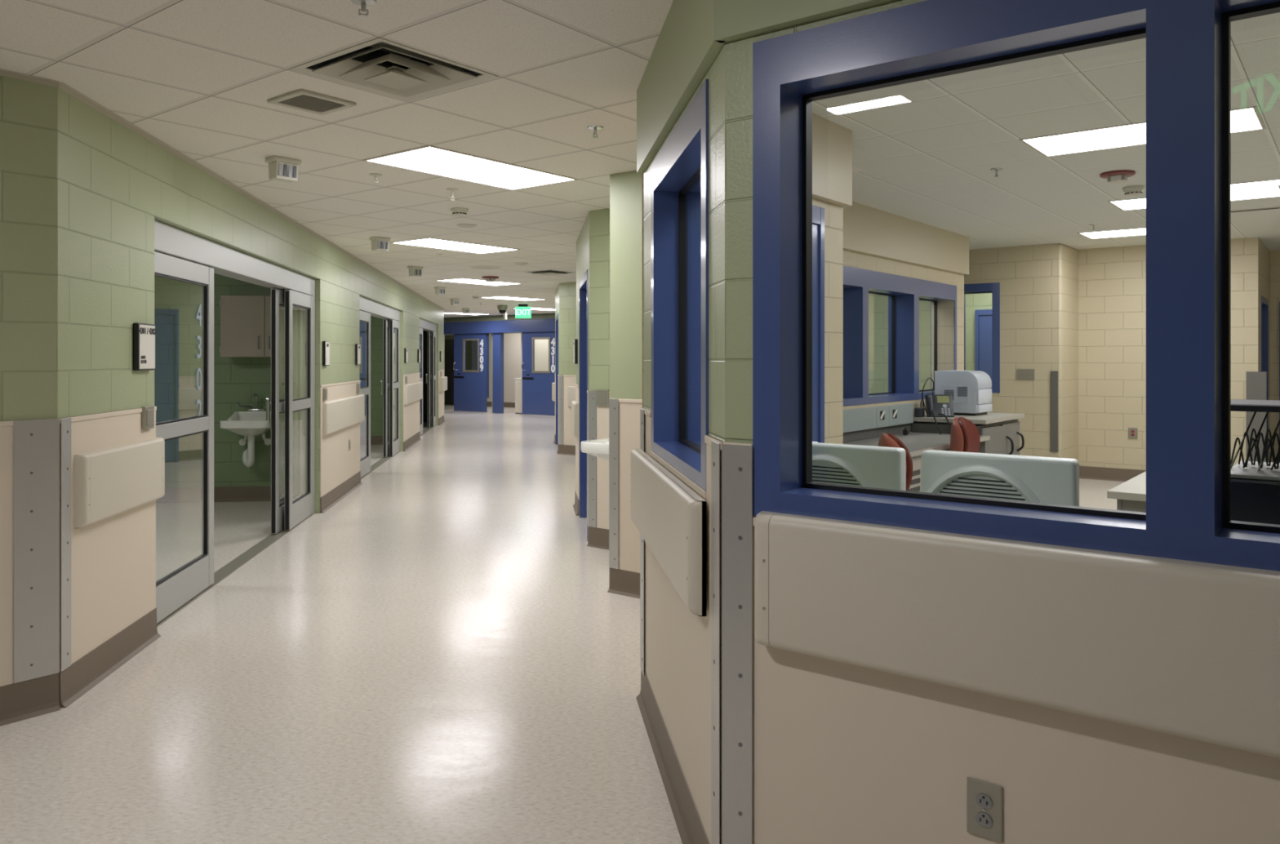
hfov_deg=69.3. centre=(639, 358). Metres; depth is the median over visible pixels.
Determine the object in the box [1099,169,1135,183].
fire alarm strobe
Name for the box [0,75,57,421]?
wall
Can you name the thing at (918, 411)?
power adapter
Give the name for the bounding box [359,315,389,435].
wall
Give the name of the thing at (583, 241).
wall
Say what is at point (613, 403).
guard
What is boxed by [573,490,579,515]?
baseboard
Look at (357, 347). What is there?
room sign
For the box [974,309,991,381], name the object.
door
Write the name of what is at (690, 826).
baseboard
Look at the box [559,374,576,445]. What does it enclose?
trim
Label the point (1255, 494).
equipment case
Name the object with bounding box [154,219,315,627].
door
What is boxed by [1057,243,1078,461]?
wall
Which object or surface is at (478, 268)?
speaker grille
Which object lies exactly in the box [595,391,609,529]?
trim
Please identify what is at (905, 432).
binder clip
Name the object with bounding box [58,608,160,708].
baseboard
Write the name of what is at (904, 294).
window
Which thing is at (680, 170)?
window
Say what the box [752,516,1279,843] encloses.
wainscoting
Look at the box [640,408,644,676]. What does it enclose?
guard
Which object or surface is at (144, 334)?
room sign
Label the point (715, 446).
guard
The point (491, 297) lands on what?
recessed light
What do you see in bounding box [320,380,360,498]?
trim
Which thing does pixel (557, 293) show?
wall
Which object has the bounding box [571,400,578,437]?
rail
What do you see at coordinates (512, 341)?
wall
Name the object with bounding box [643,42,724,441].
wall
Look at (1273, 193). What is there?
recessed light
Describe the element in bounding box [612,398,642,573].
trim
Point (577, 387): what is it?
trim
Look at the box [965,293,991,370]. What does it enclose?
wall
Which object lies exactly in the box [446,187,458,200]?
sprinkler
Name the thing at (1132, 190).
smoke detector
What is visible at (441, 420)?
baseboard
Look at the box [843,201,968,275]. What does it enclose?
soffit
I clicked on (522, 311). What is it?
exit sign
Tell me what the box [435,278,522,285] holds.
recessed light
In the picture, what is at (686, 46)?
trim
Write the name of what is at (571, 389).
rail
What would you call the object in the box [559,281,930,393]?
wall
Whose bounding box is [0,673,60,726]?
baseboard
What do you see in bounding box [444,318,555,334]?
trim
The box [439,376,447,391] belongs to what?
rail
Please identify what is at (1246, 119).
recessed light
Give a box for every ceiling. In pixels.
[0,0,866,317]
[368,12,1279,250]
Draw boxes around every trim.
[0,68,59,87]
[0,418,50,686]
[57,82,444,310]
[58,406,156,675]
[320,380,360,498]
[403,372,420,441]
[438,369,444,418]
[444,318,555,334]
[444,339,453,404]
[487,333,503,413]
[554,373,555,435]
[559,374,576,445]
[574,383,579,499]
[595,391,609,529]
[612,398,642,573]
[636,0,724,173]
[640,407,651,686]
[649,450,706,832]
[704,435,724,843]
[714,0,892,42]
[722,441,754,516]
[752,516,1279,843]
[812,112,852,206]
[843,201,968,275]
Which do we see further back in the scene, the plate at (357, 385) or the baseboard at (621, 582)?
the plate at (357, 385)
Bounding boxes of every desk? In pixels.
[843,423,990,457]
[1106,471,1146,512]
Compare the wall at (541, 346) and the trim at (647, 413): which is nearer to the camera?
the trim at (647, 413)
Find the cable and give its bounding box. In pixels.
[921,377,933,413]
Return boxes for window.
[631,79,708,616]
[752,0,1279,758]
[843,265,956,406]
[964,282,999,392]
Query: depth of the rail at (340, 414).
9.64 m
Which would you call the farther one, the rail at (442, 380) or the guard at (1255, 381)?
the rail at (442, 380)
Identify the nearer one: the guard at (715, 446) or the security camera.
the guard at (715, 446)
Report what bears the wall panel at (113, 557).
attached to the wall at (113, 181)
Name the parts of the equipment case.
case lid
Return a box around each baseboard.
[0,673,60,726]
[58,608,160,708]
[155,485,296,503]
[320,471,362,513]
[360,435,389,444]
[403,431,421,451]
[438,415,444,425]
[487,401,515,408]
[557,444,575,455]
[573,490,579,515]
[586,526,608,550]
[607,568,639,599]
[635,669,710,843]
[1079,466,1146,481]
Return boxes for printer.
[934,370,992,415]
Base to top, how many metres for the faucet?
0.187 m
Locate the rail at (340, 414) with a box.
[322,394,364,435]
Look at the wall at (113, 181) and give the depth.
4.68 m
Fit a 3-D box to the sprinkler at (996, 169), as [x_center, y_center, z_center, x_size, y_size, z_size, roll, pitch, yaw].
[2.533,-1.323,6.575,0.084,0.052,0.084,0,0,38]
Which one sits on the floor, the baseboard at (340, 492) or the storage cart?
the storage cart
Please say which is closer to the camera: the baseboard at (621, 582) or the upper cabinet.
the baseboard at (621, 582)
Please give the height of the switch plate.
0.125 m
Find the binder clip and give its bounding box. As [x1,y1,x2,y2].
[902,426,908,435]
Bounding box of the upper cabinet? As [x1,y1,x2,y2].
[219,295,296,357]
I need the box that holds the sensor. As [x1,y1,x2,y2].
[503,311,506,319]
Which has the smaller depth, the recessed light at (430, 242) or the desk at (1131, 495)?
the desk at (1131, 495)
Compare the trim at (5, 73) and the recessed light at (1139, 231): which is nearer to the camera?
the trim at (5, 73)
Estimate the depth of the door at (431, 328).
19.78 m
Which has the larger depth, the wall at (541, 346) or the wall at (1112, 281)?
the wall at (541, 346)
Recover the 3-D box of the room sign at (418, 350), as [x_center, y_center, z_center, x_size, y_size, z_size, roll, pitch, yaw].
[-3.988,-0.050,16.692,0.032,0.240,0.190,0,0,-7]
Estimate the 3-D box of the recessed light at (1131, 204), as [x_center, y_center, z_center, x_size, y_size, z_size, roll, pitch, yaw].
[4.298,-1.347,8.064,0.291,0.005,0.636,0,0,38]
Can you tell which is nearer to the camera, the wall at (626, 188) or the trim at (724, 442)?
the trim at (724, 442)
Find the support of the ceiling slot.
attached to the ceiling at (928, 149)
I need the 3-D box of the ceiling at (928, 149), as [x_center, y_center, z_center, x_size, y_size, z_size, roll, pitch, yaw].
[2.330,-1.375,5.690,18.000,0.050,18.000,0,0,38]
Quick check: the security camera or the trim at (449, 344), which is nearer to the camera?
the security camera
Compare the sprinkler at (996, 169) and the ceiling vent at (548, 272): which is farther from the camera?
the ceiling vent at (548, 272)
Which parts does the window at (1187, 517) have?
bumper rail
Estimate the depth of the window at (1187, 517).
1.85 m
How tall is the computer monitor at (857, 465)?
0.465 m
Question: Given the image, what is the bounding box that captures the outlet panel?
[843,403,913,432]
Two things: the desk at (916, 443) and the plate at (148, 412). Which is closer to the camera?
the plate at (148, 412)
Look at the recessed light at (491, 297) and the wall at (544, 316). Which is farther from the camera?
the wall at (544, 316)
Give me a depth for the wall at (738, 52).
2.34 m
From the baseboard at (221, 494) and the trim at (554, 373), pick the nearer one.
the baseboard at (221, 494)
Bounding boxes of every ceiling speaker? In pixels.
[456,223,476,227]
[471,266,500,269]
[513,262,528,264]
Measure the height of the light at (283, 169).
0.124 m
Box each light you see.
[265,155,301,182]
[361,145,578,190]
[368,236,390,251]
[390,237,519,253]
[407,266,422,276]
[434,286,446,294]
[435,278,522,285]
[444,312,484,315]
[449,298,459,305]
[462,307,470,313]
[479,296,543,301]
[531,307,555,311]
[1018,121,1146,156]
[1077,227,1146,239]
[1107,197,1146,210]
[1231,106,1266,133]
[1231,178,1279,195]
[1231,185,1279,200]
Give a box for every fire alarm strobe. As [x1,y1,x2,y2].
[481,275,498,282]
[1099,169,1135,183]
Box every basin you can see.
[219,393,280,466]
[580,438,608,461]
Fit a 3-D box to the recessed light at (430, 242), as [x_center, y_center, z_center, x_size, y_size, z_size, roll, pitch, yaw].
[-1.896,-1.165,9.589,0.610,0.004,1.219,0,0,38]
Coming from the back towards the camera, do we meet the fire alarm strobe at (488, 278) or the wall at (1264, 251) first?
the fire alarm strobe at (488, 278)
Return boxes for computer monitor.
[812,442,906,490]
[920,449,1079,506]
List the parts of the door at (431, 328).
glass pane, glass pane, glass pane, glass pane, glass pane, glass pane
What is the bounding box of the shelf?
[1231,399,1279,405]
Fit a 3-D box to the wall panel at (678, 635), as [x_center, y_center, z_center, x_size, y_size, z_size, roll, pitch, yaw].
[0.116,0.853,3.154,0.012,0.965,1.156,0,0,-7]
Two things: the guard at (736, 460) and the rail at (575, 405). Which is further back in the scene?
the rail at (575, 405)
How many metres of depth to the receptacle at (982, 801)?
1.95 m
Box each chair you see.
[878,432,912,490]
[949,417,980,453]
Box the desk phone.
[924,394,954,434]
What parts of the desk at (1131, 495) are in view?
panel, panel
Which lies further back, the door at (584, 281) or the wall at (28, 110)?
the door at (584, 281)
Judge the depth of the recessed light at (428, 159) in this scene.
5.67 m
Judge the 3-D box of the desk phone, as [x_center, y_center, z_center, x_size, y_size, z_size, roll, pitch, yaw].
[2.921,0.559,8.937,0.260,0.427,0.376,0,0,5]
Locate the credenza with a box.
[911,412,1024,455]
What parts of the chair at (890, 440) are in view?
backrest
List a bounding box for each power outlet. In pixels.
[966,777,1002,843]
[1128,427,1137,439]
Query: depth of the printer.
9.30 m
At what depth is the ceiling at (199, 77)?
4.23 m
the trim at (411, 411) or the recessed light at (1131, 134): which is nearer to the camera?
the recessed light at (1131, 134)
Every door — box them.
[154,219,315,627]
[359,296,399,479]
[419,318,436,436]
[453,333,487,412]
[521,331,555,415]
[555,313,558,444]
[579,269,587,541]
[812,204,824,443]
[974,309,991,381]
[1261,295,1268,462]
[1279,302,1279,462]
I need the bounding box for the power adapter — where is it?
[914,399,924,417]
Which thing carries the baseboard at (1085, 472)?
attached to the wall at (1112, 281)
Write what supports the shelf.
attached to the rack
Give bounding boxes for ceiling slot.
[1231,206,1279,212]
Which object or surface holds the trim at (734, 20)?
attached to the wall at (738, 52)
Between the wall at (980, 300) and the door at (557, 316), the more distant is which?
the door at (557, 316)
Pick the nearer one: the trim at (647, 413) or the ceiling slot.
the trim at (647, 413)
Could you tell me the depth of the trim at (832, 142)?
5.27 m
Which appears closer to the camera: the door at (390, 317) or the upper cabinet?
the upper cabinet
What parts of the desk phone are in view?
handset cord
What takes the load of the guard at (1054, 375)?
attached to the wall at (1027, 275)
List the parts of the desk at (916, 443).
panel, panel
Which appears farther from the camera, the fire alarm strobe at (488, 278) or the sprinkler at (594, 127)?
the fire alarm strobe at (488, 278)
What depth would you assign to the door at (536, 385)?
24.04 m
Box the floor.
[0,404,1124,843]
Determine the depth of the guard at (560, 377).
14.26 m
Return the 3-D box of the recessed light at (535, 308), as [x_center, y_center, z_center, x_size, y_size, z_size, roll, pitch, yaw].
[-2.343,-1.165,21.714,0.610,0.004,1.219,0,0,38]
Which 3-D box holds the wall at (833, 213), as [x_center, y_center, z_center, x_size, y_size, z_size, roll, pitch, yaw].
[0.607,0.062,4.768,0.051,2.825,1.874,0,0,38]
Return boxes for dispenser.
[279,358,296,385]
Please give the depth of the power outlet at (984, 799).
1.95 m
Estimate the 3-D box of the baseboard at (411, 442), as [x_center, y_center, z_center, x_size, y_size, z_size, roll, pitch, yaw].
[-3.881,1.399,15.813,0.034,0.152,2.210,0,0,-7]
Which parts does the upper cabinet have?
door, door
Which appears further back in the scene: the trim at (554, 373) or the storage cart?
the storage cart
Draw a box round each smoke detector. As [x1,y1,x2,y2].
[450,207,467,215]
[1122,185,1144,195]
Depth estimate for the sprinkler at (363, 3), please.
3.01 m
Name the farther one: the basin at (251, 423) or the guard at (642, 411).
the basin at (251, 423)
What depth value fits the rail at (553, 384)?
16.02 m
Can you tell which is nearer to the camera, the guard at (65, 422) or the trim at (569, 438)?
the guard at (65, 422)
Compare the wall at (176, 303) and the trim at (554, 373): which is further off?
the trim at (554, 373)
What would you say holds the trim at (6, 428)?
attached to the wall at (28, 110)
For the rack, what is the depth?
2.15 m
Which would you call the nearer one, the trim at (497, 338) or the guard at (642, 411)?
the guard at (642, 411)
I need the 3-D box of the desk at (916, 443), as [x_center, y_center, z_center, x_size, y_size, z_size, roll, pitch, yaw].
[1.912,1.052,7.503,0.771,0.845,3.340,0,0,38]
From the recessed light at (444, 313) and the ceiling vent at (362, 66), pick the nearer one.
the ceiling vent at (362, 66)
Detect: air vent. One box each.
[957,386,967,396]
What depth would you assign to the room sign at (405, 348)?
14.85 m
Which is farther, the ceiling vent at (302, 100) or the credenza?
the credenza
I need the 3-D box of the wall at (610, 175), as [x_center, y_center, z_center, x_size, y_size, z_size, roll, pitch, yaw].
[0.138,0.154,6.289,0.006,2.642,1.060,0,0,38]
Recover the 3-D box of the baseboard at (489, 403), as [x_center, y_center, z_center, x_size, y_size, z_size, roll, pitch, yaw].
[-1.923,1.399,26.387,7.903,0.152,0.042,0,0,38]
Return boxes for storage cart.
[514,377,522,413]
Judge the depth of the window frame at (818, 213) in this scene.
5.25 m
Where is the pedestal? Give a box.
[908,454,920,492]
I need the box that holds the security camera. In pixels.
[497,305,507,314]
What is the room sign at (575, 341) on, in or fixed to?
attached to the wall at (583, 241)
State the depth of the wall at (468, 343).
32.51 m
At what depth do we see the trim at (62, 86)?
5.43 m
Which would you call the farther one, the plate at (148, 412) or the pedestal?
the pedestal
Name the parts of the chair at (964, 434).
backrest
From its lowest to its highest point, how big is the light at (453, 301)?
0.124 m
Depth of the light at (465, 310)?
21.28 m
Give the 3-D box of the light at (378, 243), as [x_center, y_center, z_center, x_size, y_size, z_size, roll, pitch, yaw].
[-2.511,-1.105,8.933,0.110,0.124,0.170,0,0,38]
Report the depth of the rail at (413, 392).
15.62 m
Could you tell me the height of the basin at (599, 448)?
0.746 m
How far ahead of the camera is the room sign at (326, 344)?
8.95 m
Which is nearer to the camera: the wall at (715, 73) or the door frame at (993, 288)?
the wall at (715, 73)
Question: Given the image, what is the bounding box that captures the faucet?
[237,393,271,411]
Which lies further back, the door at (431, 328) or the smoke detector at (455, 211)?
the door at (431, 328)
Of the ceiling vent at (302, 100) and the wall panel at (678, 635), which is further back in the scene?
the ceiling vent at (302, 100)
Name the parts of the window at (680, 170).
bumper rail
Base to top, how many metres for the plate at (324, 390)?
0.118 m
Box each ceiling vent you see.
[266,88,356,115]
[288,36,498,101]
[524,269,575,275]
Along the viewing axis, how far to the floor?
4.10 m
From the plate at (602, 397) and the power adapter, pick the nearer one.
the plate at (602, 397)
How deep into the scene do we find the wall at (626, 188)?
5.79 m
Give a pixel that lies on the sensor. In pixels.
(505, 313)
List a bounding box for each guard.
[13,418,58,684]
[61,417,71,671]
[558,374,563,444]
[587,391,595,527]
[608,398,617,568]
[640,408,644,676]
[711,440,719,843]
[721,444,752,843]
[1050,371,1057,452]
[1245,371,1266,462]
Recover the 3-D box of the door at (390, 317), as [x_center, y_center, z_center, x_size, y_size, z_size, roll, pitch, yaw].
[-3.656,0.358,12.793,0.155,2.233,3.840,0,0,-7]
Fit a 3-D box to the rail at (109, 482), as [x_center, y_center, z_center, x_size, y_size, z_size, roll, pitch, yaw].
[-2.502,0.580,4.489,0.051,0.320,0.915,0,0,-7]
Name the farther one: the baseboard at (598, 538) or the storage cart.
the storage cart
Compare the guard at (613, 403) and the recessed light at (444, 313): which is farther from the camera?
the recessed light at (444, 313)
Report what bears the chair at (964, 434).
on the floor
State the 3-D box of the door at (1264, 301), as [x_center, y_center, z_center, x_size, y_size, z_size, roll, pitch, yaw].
[7.293,0.375,11.022,0.256,2.200,0.930,0,0,38]
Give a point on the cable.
(928, 378)
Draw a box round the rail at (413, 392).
[404,381,422,404]
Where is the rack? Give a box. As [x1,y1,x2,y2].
[1231,399,1279,471]
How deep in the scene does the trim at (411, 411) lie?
15.64 m
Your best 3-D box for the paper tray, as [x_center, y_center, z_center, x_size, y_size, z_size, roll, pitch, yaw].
[3.451,0.501,9.378,0.108,0.078,0.414,0,0,38]
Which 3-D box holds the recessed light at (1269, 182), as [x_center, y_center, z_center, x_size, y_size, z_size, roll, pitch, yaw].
[4.795,-1.347,7.330,1.219,0.004,0.610,0,0,38]
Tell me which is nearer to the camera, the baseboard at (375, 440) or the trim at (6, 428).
the trim at (6, 428)
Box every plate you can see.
[141,405,154,430]
[322,387,327,400]
[355,383,359,393]
[595,389,609,406]
[1017,368,1035,379]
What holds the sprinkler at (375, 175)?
attached to the ceiling at (199, 77)
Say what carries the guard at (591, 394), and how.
attached to the wall at (599, 220)
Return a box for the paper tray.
[976,403,992,413]
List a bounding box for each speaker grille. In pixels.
[458,225,475,227]
[473,266,497,269]
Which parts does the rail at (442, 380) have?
rail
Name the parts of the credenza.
panel, cabinet door, pull handle, cabinet door, pull handle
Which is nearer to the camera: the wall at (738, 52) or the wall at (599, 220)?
the wall at (738, 52)
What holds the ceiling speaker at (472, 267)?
attached to the ceiling at (199, 77)
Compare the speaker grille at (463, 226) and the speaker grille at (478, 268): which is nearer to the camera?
the speaker grille at (463, 226)
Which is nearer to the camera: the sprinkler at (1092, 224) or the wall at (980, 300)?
the sprinkler at (1092, 224)
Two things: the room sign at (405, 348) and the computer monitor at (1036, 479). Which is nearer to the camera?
the computer monitor at (1036, 479)
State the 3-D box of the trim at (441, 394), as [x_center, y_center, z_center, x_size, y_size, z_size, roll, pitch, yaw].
[-4.539,0.794,21.158,0.012,1.082,1.300,0,0,-7]
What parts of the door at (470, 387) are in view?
vision frame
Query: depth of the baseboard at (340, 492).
9.67 m
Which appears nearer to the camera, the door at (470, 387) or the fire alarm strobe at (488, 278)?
the fire alarm strobe at (488, 278)
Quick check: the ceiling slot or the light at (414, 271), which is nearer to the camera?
the ceiling slot
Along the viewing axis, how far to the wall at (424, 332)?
21.55 m
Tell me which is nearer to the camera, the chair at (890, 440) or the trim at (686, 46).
the trim at (686, 46)
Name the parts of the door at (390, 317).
pull handle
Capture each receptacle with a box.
[975,794,992,808]
[975,812,992,827]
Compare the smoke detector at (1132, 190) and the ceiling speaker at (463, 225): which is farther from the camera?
the ceiling speaker at (463, 225)
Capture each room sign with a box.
[133,323,155,370]
[322,341,329,365]
[355,343,360,364]
[404,347,407,363]
[417,349,420,362]
[573,338,577,364]
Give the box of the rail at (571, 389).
[567,386,575,407]
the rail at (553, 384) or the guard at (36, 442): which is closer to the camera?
the guard at (36, 442)
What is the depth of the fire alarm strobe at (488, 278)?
13.11 m
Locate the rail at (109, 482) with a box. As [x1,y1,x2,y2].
[74,437,164,528]
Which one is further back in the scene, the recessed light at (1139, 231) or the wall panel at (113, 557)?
the recessed light at (1139, 231)
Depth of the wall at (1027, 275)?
11.04 m
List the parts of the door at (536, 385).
vision frame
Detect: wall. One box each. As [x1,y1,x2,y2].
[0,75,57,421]
[57,87,444,513]
[154,273,296,488]
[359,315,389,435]
[422,329,426,422]
[444,313,555,416]
[444,334,471,370]
[487,333,520,402]
[520,333,548,377]
[555,284,559,374]
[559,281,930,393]
[576,211,589,541]
[589,208,609,391]
[609,174,610,398]
[610,170,642,399]
[642,173,843,444]
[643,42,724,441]
[724,0,925,516]
[843,249,964,431]
[964,243,1057,457]
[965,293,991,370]
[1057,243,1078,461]
[1077,237,1260,470]
[1260,240,1270,461]
[1270,249,1279,462]
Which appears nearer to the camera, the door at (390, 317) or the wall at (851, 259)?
the wall at (851, 259)
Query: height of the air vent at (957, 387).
0.097 m
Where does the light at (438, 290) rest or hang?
attached to the ceiling at (199, 77)
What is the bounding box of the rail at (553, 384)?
[551,382,555,401]
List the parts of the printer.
panel, panel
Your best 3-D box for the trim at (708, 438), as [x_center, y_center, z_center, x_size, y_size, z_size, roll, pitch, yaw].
[0.198,0.774,2.474,0.012,1.122,0.214,0,0,-7]
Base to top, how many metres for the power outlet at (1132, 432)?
0.130 m
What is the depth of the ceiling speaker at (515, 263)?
11.23 m
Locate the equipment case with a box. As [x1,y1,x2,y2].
[1231,460,1279,524]
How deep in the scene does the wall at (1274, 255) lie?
11.52 m
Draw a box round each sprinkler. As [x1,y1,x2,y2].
[351,0,377,17]
[368,173,382,182]
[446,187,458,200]
[586,124,603,137]
[990,167,1002,176]
[1088,223,1097,229]
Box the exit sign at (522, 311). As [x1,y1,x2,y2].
[515,304,531,318]
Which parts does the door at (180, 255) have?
pull handle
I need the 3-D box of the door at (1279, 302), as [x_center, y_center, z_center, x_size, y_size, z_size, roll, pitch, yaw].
[8.328,0.385,11.131,1.050,2.180,0.111,0,0,38]

